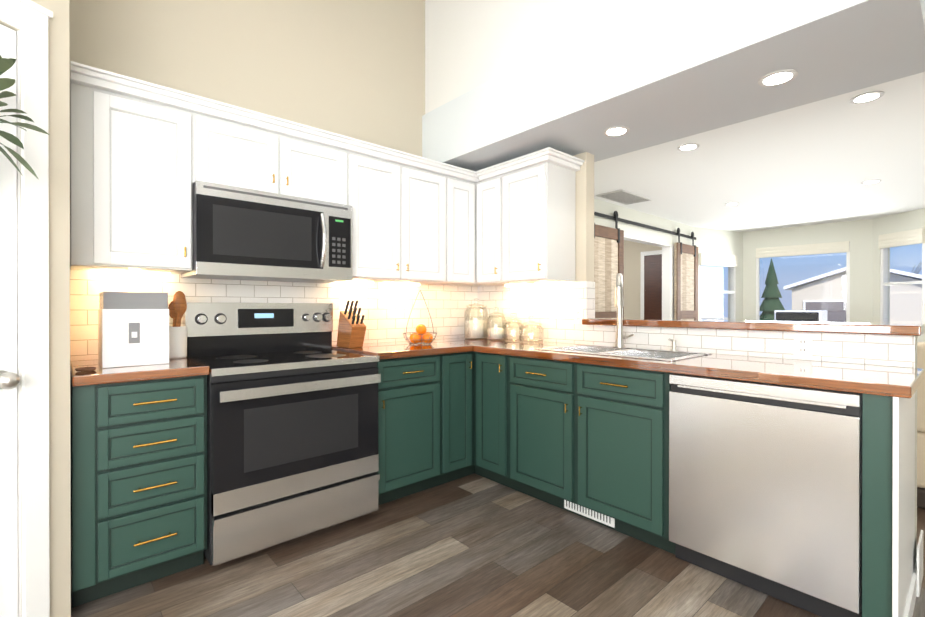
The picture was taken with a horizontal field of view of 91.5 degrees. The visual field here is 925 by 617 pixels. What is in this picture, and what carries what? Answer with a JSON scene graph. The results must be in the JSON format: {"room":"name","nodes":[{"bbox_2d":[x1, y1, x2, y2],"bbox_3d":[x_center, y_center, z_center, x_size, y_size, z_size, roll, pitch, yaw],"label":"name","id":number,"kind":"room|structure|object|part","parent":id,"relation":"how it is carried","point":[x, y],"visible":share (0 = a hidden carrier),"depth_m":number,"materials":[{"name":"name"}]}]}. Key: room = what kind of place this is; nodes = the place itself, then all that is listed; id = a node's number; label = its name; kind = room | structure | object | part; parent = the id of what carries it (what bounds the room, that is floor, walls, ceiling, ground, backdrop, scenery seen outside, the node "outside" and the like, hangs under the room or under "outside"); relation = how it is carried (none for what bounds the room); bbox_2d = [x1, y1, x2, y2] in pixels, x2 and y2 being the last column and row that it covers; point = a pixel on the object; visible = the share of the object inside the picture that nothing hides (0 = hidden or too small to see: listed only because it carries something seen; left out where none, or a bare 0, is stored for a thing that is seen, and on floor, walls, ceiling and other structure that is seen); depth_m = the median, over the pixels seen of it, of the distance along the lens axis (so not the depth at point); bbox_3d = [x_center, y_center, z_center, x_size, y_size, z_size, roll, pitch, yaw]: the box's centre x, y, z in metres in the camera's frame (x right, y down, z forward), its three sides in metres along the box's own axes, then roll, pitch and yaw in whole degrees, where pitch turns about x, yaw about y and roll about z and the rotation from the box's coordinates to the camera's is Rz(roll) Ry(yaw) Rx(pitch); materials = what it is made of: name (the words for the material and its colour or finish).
{"room":"kitchen","nodes":[
{"label":"kitchen","id":0,"kind":"room"},
{"bbox_2d":[0,0,70,616],"bbox_3d":[-1.779,-0.813,0.853,0.100,4.000,1.750,0,0,19],"label":"wall","id":1,"kind":"structure","parent":0,"point":[59,306],"depth_m":1.64,"materials":[{"name":"beige paint"}]},
{"bbox_2d":[0,24,20,616],"bbox_3d":[-1.645,0.119,1.186,0.681,2.118,0.407,0,0,-41],"label":"pantry door","id":2,"kind":"structure","parent":1,"relation":"in","point":[10,379],"depth_m":1.51,"materials":[{"name":"white wood"}]},
{"bbox_2d":[0,0,52,616],"bbox_3d":[-1.624,0.068,1.185,0.809,2.235,0.528,0,0,-41],"label":"door frame","id":3,"kind":"structure","parent":1,"relation":"attached to","point":[29,19],"depth_m":1.55,"materials":[{"name":"white wood"}]},
{"bbox_2d":[69,0,70,572],"bbox_3d":[-1.758,-0.816,1.924,0.116,4.000,0.783,0,0,-41],"label":"wall","id":4,"kind":"structure","parent":0,"point":[69,148],"depth_m":1.67,"materials":[{"name":"beige paint"}]},
{"bbox_2d":[70,0,693,361],"bbox_3d":[0.796,-0.823,4.625,7.520,4.000,0.120,0,0,-41],"label":"wall","id":5,"kind":"structure","parent":0,"point":[355,69],"depth_m":2.88,"materials":[{"name":"beige paint"}]},
{"bbox_2d":[70,69,197,275],"bbox_3d":[-1.601,-0.592,2.186,0.453,0.810,0.341,0,0,-41],"label":"upper cabinet","id":6,"kind":"object","parent":5,"relation":"attached to","point":[144,156],"depth_m":2.05,"materials":[{"name":"white wood"}]},
{"bbox_2d":[198,101,293,195],"bbox_3d":[-1.253,-0.810,2.493,0.477,0.376,0.341,0,0,-41],"label":"upper cabinet","id":7,"kind":"object","parent":5,"relation":"attached to","point":[235,149],"depth_m":2.37,"materials":[{"name":"white wood"}]},
{"bbox_2d":[181,180,351,282],"bbox_3d":[-1.084,-0.393,2.569,0.824,0.450,0.452,0,0,-41],"label":"over-the-range microwave","id":8,"kind":"object","parent":7,"relation":"attached to","point":[239,233],"visible":1,"depth_m":2.39,"materials":[{"name":"silver metal"}]},
{"bbox_2d":[70,270,476,360],"bbox_3d":[-0.877,0.030,3.062,2.700,0.439,0.006,0,0,-41],"label":"wall tile","id":9,"kind":"structure","parent":5,"relation":"attached to","point":[386,310],"depth_m":2.96,"materials":[{"name":"white tile"}]},
{"bbox_2d":[294,129,349,204],"bbox_3d":[-0.990,-0.810,2.726,0.477,0.376,0.341,0,0,-41],"label":"upper cabinet","id":10,"kind":"object","parent":5,"relation":"attached to","point":[321,164],"depth_m":2.65,"materials":[{"name":"white wood"}]},
{"bbox_2d":[334,141,437,284],"bbox_3d":[-0.495,-0.594,3.165,0.846,0.810,0.341,0,0,-41],"label":"upper cabinet","id":11,"kind":"object","parent":5,"relation":"attached to","point":[394,199],"depth_m":2.97,"materials":[{"name":"white wood"}]},
{"bbox_2d":[438,165,473,285],"bbox_3d":[-0.114,-0.595,3.457,0.371,0.810,0.408,0,0,-41],"label":"upper cabinet","id":12,"kind":"object","parent":5,"relation":"attached to","point":[455,185],"depth_m":3.34,"materials":[{"name":"white wood"}]},
{"bbox_2d":[594,211,697,319],"bbox_3d":[2.461,-0.009,5.960,3.140,2.325,0.090,0,0,-41],"label":"barn doors","id":13,"kind":"structure","parent":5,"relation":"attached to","point":[608,254],"depth_m":5.41,"materials":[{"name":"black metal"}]},
{"bbox_3d":[2.461,-0.980,5.957,3.140,0.385,0.090,0,0,-41],"label":"barn door rail","id":14,"kind":"part","parent":13,"relation":"part of","materials":[{"name":"black metal"}]},
{"bbox_2d":[624,236,673,318],"bbox_3d":[2.453,0.123,6.089,1.560,2.100,0.137,0,0,-41],"label":"trim","id":15,"kind":"structure","parent":5,"relation":"attached to","point":[667,281],"depth_m":6.51,"materials":[{"name":"white wood"}]},
{"bbox_2d":[71,473,924,616],"bbox_3d":[1.501,1.209,3.773,10.600,0.060,8.300,0,0,-41],"label":"floor","id":16,"kind":"structure","parent":0,"point":[474,545],"depth_m":2.00,"materials":[{"name":"wood"}]},
{"bbox_2d":[70,377,206,606],"bbox_3d":[-1.512,0.739,2.093,0.459,0.888,0.618,0,0,-41],"label":"base cabinet","id":17,"kind":"object","parent":16,"relation":"on","point":[139,448],"depth_m":1.85,"materials":[{"name":"green wood"}]},
{"bbox_2d":[70,357,209,388],"bbox_3d":[-1.503,0.266,2.083,0.460,0.055,0.643,0,0,-41],"label":"countertop","id":18,"kind":"structure","parent":17,"relation":"on","point":[82,373],"depth_m":1.87,"materials":[{"name":"brown wood"}]},
{"bbox_3d":[-1.526,0.246,1.826,0.068,0.012,0.084,0,0,-41],"label":"cord coil","id":19,"kind":"part","parent":18,"relation":"part of","materials":[{"name":"brown"}]},
{"bbox_2d":[98,291,168,367],"bbox_3d":[-1.533,0.090,2.098,0.240,0.325,0.304,0,0,-41],"label":"bread box","id":20,"kind":"object","parent":18,"relation":"on","point":[133,328],"visible":1,"depth_m":1.98,"materials":[{"name":"white metal"}]},
{"bbox_2d":[168,291,186,358],"bbox_3d":[-1.466,0.080,2.294,0.110,0.343,0.110,0,0,-41],"label":"utensil crock","id":21,"kind":"object","parent":18,"relation":"on","point":[177,307],"visible":0.96,"depth_m":2.27,"materials":[{"name":"white ceramic"}]},
{"bbox_2d":[183,302,380,565],"bbox_3d":[-0.983,0.574,2.482,0.844,1.213,0.700,0,0,-41],"label":"range","id":22,"kind":"object","parent":16,"relation":"on","point":[292,423],"visible":0.94,"depth_m":2.27,"materials":[{"name":"silver metal"}]},
{"bbox_2d":[377,353,453,504],"bbox_3d":[-0.497,0.736,2.990,0.554,0.888,0.618,0,0,-41],"label":"base cabinet","id":23,"kind":"object","parent":16,"relation":"on","point":[416,394],"depth_m":2.78,"materials":[{"name":"green wood"}]},
{"bbox_2d":[332,341,473,360],"bbox_3d":[-0.418,0.271,3.043,0.746,0.040,0.643,0,0,-41],"label":"countertop","id":24,"kind":"structure","parent":23,"relation":"on","point":[386,351],"depth_m":2.86,"materials":[{"name":"brown wood"}]},
{"bbox_2d":[337,300,365,347],"bbox_3d":[-0.721,0.098,2.924,0.100,0.304,0.222,0,0,-41],"label":"knife block","id":25,"kind":"object","parent":24,"relation":"on","point":[351,329],"visible":1,"depth_m":2.88,"materials":[{"name":"brown wood"}]},
{"bbox_2d":[403,291,436,343],"bbox_3d":[-0.299,0.059,3.179,0.245,0.375,0.244,0,0,-41],"label":"fruit basket","id":26,"kind":"object","parent":24,"relation":"on","point":[408,339],"visible":0.69,"depth_m":3.15,"materials":[{"name":"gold metal"}]},
{"bbox_2d":[410,324,432,343],"bbox_3d":[-0.303,0.178,3.175,0.156,0.134,0.156,0,0,-41],"label":"oranges","id":27,"kind":"object","parent":26,"relation":"in","point":[422,329],"visible":0.94,"depth_m":3.15,"materials":[{"name":"orange food"}]},
{"bbox_2d":[454,353,465,479],"bbox_3d":[-0.264,0.736,3.197,0.328,0.888,0.618,0,0,-41],"label":"base cabinet","id":28,"kind":"object","parent":16,"relation":"on","point":[459,358],"depth_m":3.02,"materials":[{"name":"green wood"}]},
{"bbox_2d":[466,349,505,485],"bbox_3d":[0.379,0.736,3.160,0.686,0.888,0.329,0,0,-41],"label":"base cabinet","id":29,"kind":"object","parent":16,"relation":"on","point":[485,372],"depth_m":3.02,"materials":[{"name":"green wood"}]},
{"bbox_2d":[506,357,721,554],"bbox_3d":[0.849,0.737,2.680,0.618,0.888,1.012,0,0,-41],"label":"base cabinet","id":30,"kind":"object","parent":16,"relation":"on","point":[580,431],"depth_m":2.40,"materials":[{"name":"green wood"}]},
{"bbox_2d":[434,338,924,397],"bbox_3d":[0.797,0.272,2.714,0.637,0.040,2.746,0,0,-41],"label":"countertop","id":31,"kind":"structure","parent":30,"relation":"on","point":[872,380],"depth_m":1.95,"materials":[{"name":"brown wood"}]},
{"bbox_2d":[464,298,487,338],"bbox_3d":[0.113,0.082,3.724,0.196,0.332,0.196,0,0,-41],"label":"canister","id":32,"kind":"object","parent":31,"relation":"on","point":[474,329],"visible":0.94,"depth_m":3.65,"materials":[{"name":"clear glass"}]},
{"bbox_2d":[487,307,505,339],"bbox_3d":[0.272,0.117,3.597,0.156,0.262,0.156,0,0,-41],"label":"canister","id":33,"kind":"object","parent":31,"relation":"on","point":[495,333],"visible":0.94,"depth_m":3.54,"materials":[{"name":"clear glass"}]},
{"bbox_2d":[504,313,522,340],"bbox_3d":[0.392,0.140,3.477,0.148,0.216,0.148,0,0,-41],"label":"canister","id":34,"kind":"object","parent":31,"relation":"on","point":[505,325],"visible":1,"depth_m":3.47,"materials":[{"name":"clear glass"}]},
{"bbox_2d":[520,316,543,342],"bbox_3d":[0.511,0.151,3.342,0.176,0.196,0.176,0,0,-41],"label":"canister","id":35,"kind":"object","parent":31,"relation":"on","point":[525,327],"visible":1,"depth_m":3.32,"materials":[{"name":"clear glass"}]},
{"bbox_2d":[538,345,705,360],"bbox_3d":[0.912,0.344,2.628,0.505,0.196,0.830,0,0,-41],"label":"sink","id":36,"kind":"object","parent":31,"relation":"in","point":[616,350],"depth_m":2.64,"materials":[{"name":"silver metal"}]},
{"bbox_2d":[615,273,633,344],"bbox_3d":[0.965,0.014,2.778,0.210,0.463,0.139,0,0,-41],"label":"faucet","id":37,"kind":"object","parent":31,"relation":"on","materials":[{"name":"silver metal"}]},
{"bbox_2d":[669,373,862,616],"bbox_3d":[1.399,0.742,2.036,0.592,0.880,0.675,0,0,-41],"label":"dishwasher","id":38,"kind":"object","parent":16,"relation":"on","point":[765,488],"visible":0.88,"depth_m":1.79,"materials":[{"name":"silver metal"}]},
{"bbox_2d":[917,342,924,508],"bbox_3d":[3.617,0.697,2.338,0.970,0.968,2.150,0,0,-41],"label":"sofa","id":39,"kind":"object","parent":16,"relation":"on","point":[921,432],"visible":0.06,"depth_m":2.65,"materials":[{"name":"brown"}]},
{"bbox_2d":[425,0,637,113],"bbox_3d":[0.912,-2.168,2.822,0.810,1.300,2.730,0,0,-41],"label":"wall","id":40,"kind":"structure","parent":0,"point":[470,45],"depth_m":3.01,"materials":[{"name":"white paint"}]},
{"bbox_2d":[479,152,593,343],"bbox_3d":[0.533,0.044,3.581,0.100,2.270,1.100,0,0,-41],"label":"wall","id":41,"kind":"structure","parent":0,"point":[584,258],"depth_m":3.17,"materials":[{"name":"beige paint"}]},
{"bbox_2d":[474,165,509,284],"bbox_3d":[0.309,-0.595,3.437,0.407,0.810,0.356,0,0,-41],"label":"upper cabinet","id":42,"kind":"object","parent":41,"relation":"attached to","point":[492,185],"depth_m":3.35,"materials":[{"name":"white wood"}]},
{"bbox_2d":[506,153,577,284],"bbox_3d":[0.518,-0.595,3.250,0.342,0.810,0.466,0,0,-41],"label":"upper cabinet","id":43,"kind":"object","parent":41,"relation":"attached to","point":[541,207],"depth_m":3.08,"materials":[{"name":"white wood"}]},
{"bbox_2d":[477,281,914,367],"bbox_3d":[1.069,0.031,2.970,0.107,0.439,2.711,0,0,-41],"label":"wall tile","id":44,"kind":"structure","parent":41,"relation":"attached to","point":[550,308],"depth_m":2.76,"materials":[{"name":"white tile"}]},
{"bbox_2d":[574,307,582,323],"bbox_3d":[0.815,0.051,3.170,0.007,0.116,0.072,0,0,-41],"label":"electrical outlet plate","id":45,"kind":"object","parent":44,"relation":"attached to","point":[578,311],"depth_m":3.17,"materials":[{"name":"white plastic"}]},
{"bbox_2d":[794,334,811,357],"bbox_3d":[1.667,0.183,2.207,0.007,0.116,0.072,0,0,-41],"label":"electrical outlet plate","id":46,"kind":"object","parent":44,"relation":"attached to","point":[802,345],"depth_m":2.20,"materials":[{"name":"white plastic"}]},
{"bbox_2d":[624,240,661,317],"bbox_3d":[2.520,-0.053,8.142,0.120,2.440,2.860,0,0,-41],"label":"wall","id":47,"kind":"structure","parent":0,"point":[632,269],"depth_m":7.62,"materials":[{"name":"beige paint"}]},
{"bbox_2d":[640,250,661,318],"bbox_3d":[3.182,0.115,7.263,0.050,2.110,0.655,0,0,-41],"label":"door","id":48,"kind":"structure","parent":47,"relation":"in","point":[651,289],"depth_m":7.34,"materials":[{"name":"brown wood"}]},
{"bbox_2d":[594,72,924,231],"bbox_3d":[1.501,-2.071,3.764,10.600,1.620,8.300,0,0,-41],"label":"ceiling","id":49,"kind":"structure","parent":0,"point":[816,162],"depth_m":4.06,"materials":[{"name":"white paint"}]},
{"bbox_2d":[0,55,48,178],"bbox_3d":[-1.411,-1.037,1.284,0.345,1.355,0.287,0,0,-41],"label":"hanging plant","id":50,"kind":"object","parent":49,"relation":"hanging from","point":[6,64],"visible":1,"depth_m":1.38,"materials":[{"name":"green plant"}]},
{"bbox_2d":[596,189,651,204],"bbox_3d":[1.839,-1.256,5.120,0.660,0.016,0.320,0,0,-41],"label":"ceiling vent","id":51,"kind":"object","parent":49,"relation":"in","point":[624,197],"visible":1,"depth_m":5.08,"materials":[{"name":"white metal"}]},
{"bbox_2d":[422,0,924,171],"bbox_3d":[0.909,-1.304,2.805,0.840,0.430,2.755,0,0,-41],"label":"soffit","id":52,"kind":"structure","parent":49,"relation":"attached to","point":[649,73],"depth_m":2.27,"materials":[{"name":"white paint"}]},
{"bbox_2d":[603,126,629,136],"bbox_3d":[0.944,-1.085,2.766,0.156,0.006,0.156,0,0,-41],"label":"recessed light","id":53,"kind":"object","parent":52,"relation":"attached to","point":[616,131],"visible":1,"depth_m":2.76,"materials":[{"name":"white plastic"}]},
{"bbox_2d":[758,69,797,86],"bbox_3d":[1.486,-1.083,2.124,0.156,0.006,0.156,0,0,-41],"label":"recessed light","id":54,"kind":"object","parent":52,"relation":"attached to","point":[780,77],"visible":1,"depth_m":2.12,"materials":[{"name":"white plastic"}]},
{"bbox_2d":[677,143,699,150],"bbox_3d":[1.762,-1.257,3.516,0.156,0.006,0.156,0,0,-41],"label":"recessed light","id":55,"kind":"object","parent":49,"relation":"in","point":[688,147],"visible":1,"depth_m":3.51,"materials":[{"name":"white plastic"}]},
{"bbox_2d":[725,203,738,205],"bbox_3d":[3.262,-1.262,5.458,0.156,0.006,0.156,0,0,-41],"label":"recessed light","id":56,"kind":"object","parent":49,"relation":"in","point":[729,204],"visible":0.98,"depth_m":5.46,"materials":[{"name":"white"}]},
{"bbox_2d":[849,91,883,103],"bbox_3d":[2.405,-1.255,2.683,0.156,0.006,0.156,0,0,-41],"label":"recessed light","id":57,"kind":"object","parent":49,"relation":"in","point":[866,97],"visible":1,"depth_m":2.67,"materials":[{"name":"white plastic"}]},
{"bbox_2d":[861,179,881,183],"bbox_3d":[4.067,-1.260,4.487,0.156,0.006,0.156,0,0,-41],"label":"recessed light","id":58,"kind":"object","parent":49,"relation":"in","point":[871,181],"visible":1,"depth_m":4.47,"materials":[{"name":"white"}]},
{"bbox_2d":[694,208,924,341],"bbox_3d":[5.790,-0.046,5.587,1.350,2.440,5.339,0,0,-41],"label":"wall","id":59,"kind":"structure","parent":0,"point":[861,236],"depth_m":6.66,"materials":[{"name":"white paint"}]},
{"bbox_2d":[700,253,737,266],"label":"window blinds","id":60,"kind":"object","parent":59,"relation":"attached to","point":[706,259],"depth_m":7.23,"materials":[{"name":"white fabric"}]},
{"bbox_2d":[756,241,848,257],"label":"window blinds","id":61,"kind":"object","parent":59,"relation":"attached to","point":[832,247],"depth_m":6.90,"materials":[{"name":"white fabric"}]},
{"bbox_2d":[878,228,924,248],"label":"window blinds","id":62,"kind":"object","parent":59,"relation":"attached to","point":[905,238],"depth_m":5.93,"materials":[{"name":"white fabric"}]},
{"bbox_2d":[712,336,916,616],"bbox_3d":[1.199,0.648,2.357,0.766,1.070,1.618,0,0,-41],"label":"wall","id":63,"kind":"structure","parent":0,"point":[904,550],"depth_m":1.63,"materials":[{"name":"white paint"}]},
{"bbox_2d":[582,318,924,335],"bbox_3d":[1.482,0.091,2.592,0.320,0.042,1.638,0,0,-41],"label":"trim","id":64,"kind":"structure","parent":63,"relation":"on","point":[871,328],"depth_m":2.28,"materials":[{"name":"brown wood"}]},
{"bbox_2d":[903,530,922,616],"bbox_3d":[1.206,1.083,2.351,0.795,0.200,1.638,0,0,-41],"label":"baseboard","id":65,"kind":"structure","parent":63,"relation":"attached to","point":[915,584],"depth_m":1.85,"materials":[{"name":"white wood"}]},
{"label":"outside","id":66,"kind":"structure","parent":0,"visible":0},
{"bbox_2d":[701,317,727,319],"bbox_3d":[39.396,1.821,32.023,84.000,0.062,130.000,0,0,-41],"label":"ground","id":67,"kind":"structure","parent":66,"point":[714,318],"depth_m":75.89,"materials":[{"name":"beige"}]},
{"bbox_2d":[774,310,826,321],"bbox_3d":[20.489,0.964,27.646,1.920,1.700,2.900,0,0,-41],"label":"car","id":68,"kind":"object","parent":67,"relation":"on","point":[804,314],"depth_m":26.76,"materials":[{"name":"white"}]},
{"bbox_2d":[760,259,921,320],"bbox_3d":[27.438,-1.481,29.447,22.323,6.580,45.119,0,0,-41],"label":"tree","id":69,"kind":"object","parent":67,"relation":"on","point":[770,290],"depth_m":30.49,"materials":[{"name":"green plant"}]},
{"bbox_2d":[784,267,921,323],"bbox_3d":[25.087,-0.658,32.043,15.400,4.920,43.800,0,0,-41],"label":"house","id":70,"kind":"structure","parent":67,"relation":"on","point":[905,308],"depth_m":29.95,"materials":[{"name":"beige"}]}
]}

